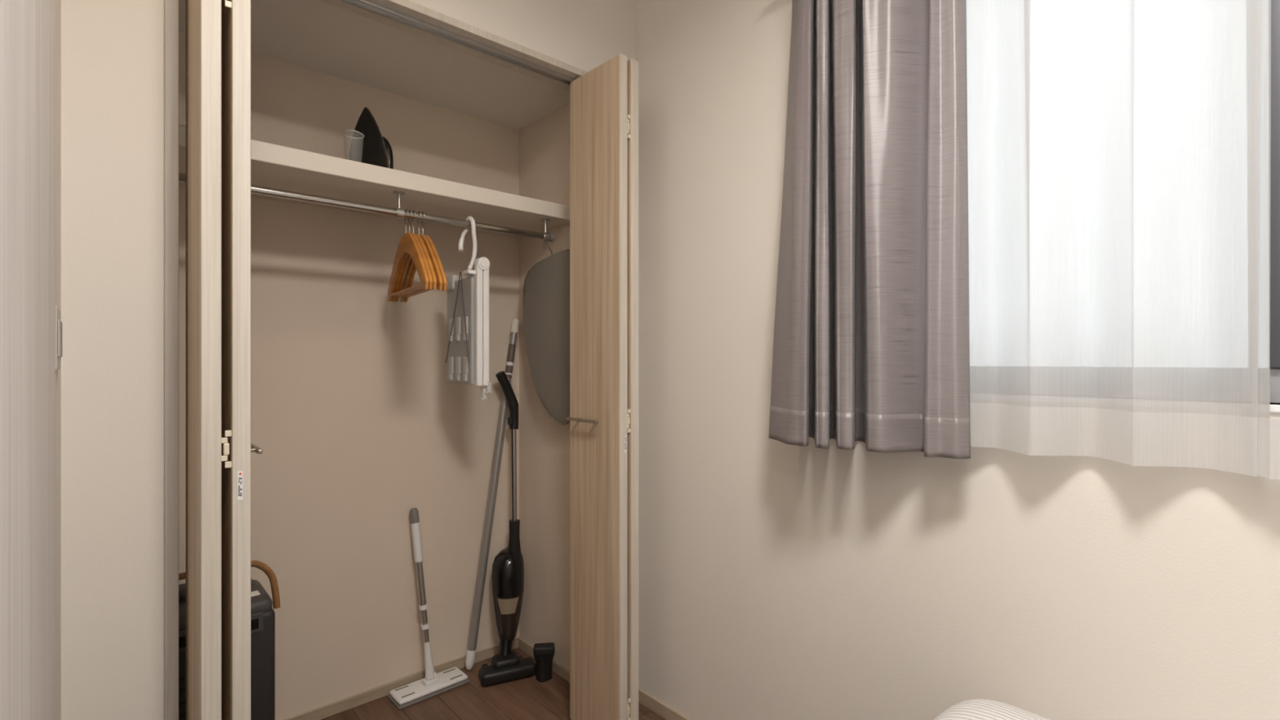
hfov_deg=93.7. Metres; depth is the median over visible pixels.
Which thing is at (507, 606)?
container
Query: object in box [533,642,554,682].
vacuum nozzle
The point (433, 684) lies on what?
mop
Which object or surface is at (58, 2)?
wall
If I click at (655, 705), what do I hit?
baseboard
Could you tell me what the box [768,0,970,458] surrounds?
curtain
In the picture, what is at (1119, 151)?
sheer curtain
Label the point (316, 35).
ceiling
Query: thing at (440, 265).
hanger
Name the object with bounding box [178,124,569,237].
closet shelf
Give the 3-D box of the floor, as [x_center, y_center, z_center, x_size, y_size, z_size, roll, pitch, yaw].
[0.366,1.200,0.565,1.700,0.140,4.050,0,0,-42]
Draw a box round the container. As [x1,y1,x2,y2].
[493,592,523,640]
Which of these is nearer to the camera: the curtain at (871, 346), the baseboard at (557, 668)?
the curtain at (871, 346)
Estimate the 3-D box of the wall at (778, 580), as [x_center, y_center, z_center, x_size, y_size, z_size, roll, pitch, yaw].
[1.107,-0.070,0.862,0.140,2.400,3.200,0,0,-42]
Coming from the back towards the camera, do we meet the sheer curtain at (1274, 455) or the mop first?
the mop
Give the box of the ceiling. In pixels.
[178,0,569,129]
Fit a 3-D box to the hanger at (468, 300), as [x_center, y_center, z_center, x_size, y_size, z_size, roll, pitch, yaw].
[-0.552,-0.161,1.914,0.081,0.574,0.196,0,0,-42]
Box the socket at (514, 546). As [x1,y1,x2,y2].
[507,519,520,552]
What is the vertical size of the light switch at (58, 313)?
0.097 m
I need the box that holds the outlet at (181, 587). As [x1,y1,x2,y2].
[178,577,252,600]
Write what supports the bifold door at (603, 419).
in the wall at (113, 51)
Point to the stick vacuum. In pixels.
(508, 566)
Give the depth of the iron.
1.78 m
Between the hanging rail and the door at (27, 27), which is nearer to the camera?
the door at (27, 27)
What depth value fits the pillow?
0.94 m
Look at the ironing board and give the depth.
2.10 m
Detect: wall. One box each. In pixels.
[55,0,61,719]
[61,0,635,719]
[178,31,519,719]
[519,102,569,670]
[635,0,1279,719]
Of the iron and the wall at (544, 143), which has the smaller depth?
the iron
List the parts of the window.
sill, rail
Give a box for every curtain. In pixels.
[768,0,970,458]
[966,0,1271,478]
[1269,418,1279,479]
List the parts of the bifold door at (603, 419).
handle, panel, panel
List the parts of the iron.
handle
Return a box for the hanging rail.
[178,173,554,241]
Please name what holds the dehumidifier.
on the floor
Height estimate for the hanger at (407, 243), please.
0.253 m
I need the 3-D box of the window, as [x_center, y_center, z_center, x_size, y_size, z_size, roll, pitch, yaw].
[1.177,-0.405,0.750,0.106,0.970,1.600,0,0,-42]
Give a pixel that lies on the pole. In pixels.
(488, 522)
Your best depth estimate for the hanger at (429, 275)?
1.70 m
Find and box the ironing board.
[522,231,569,425]
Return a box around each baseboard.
[283,636,519,719]
[518,637,569,682]
[638,688,690,719]
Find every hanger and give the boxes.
[386,208,428,301]
[391,208,432,302]
[395,209,436,302]
[399,210,443,302]
[403,211,447,302]
[445,216,491,400]
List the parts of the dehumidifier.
panel, casing, carry handle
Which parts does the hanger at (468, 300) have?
frosted plate, frosted plate, folding arm, folding arm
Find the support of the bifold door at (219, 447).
in the wall at (113, 51)
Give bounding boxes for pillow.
[933,698,1049,719]
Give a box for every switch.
[55,306,62,369]
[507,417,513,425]
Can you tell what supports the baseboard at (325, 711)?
attached to the wall at (357, 423)
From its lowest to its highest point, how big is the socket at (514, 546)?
0.234 m
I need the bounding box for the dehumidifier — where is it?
[178,560,280,719]
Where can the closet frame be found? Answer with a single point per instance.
(406, 15)
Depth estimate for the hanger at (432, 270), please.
1.71 m
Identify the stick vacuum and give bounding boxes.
[478,370,535,685]
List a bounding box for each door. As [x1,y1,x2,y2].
[0,0,55,719]
[185,0,262,719]
[566,53,638,719]
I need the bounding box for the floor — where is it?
[320,647,666,719]
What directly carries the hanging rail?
attached to the closet shelf
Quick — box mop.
[387,507,469,710]
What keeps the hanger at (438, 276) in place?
hanging from the hanging rail
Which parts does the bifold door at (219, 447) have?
panel, panel, handle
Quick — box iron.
[349,106,393,168]
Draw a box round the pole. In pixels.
[465,318,519,670]
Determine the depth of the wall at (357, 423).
1.96 m
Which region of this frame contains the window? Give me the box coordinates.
[1270,0,1279,413]
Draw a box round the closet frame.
[164,0,587,719]
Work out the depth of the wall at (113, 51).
1.13 m

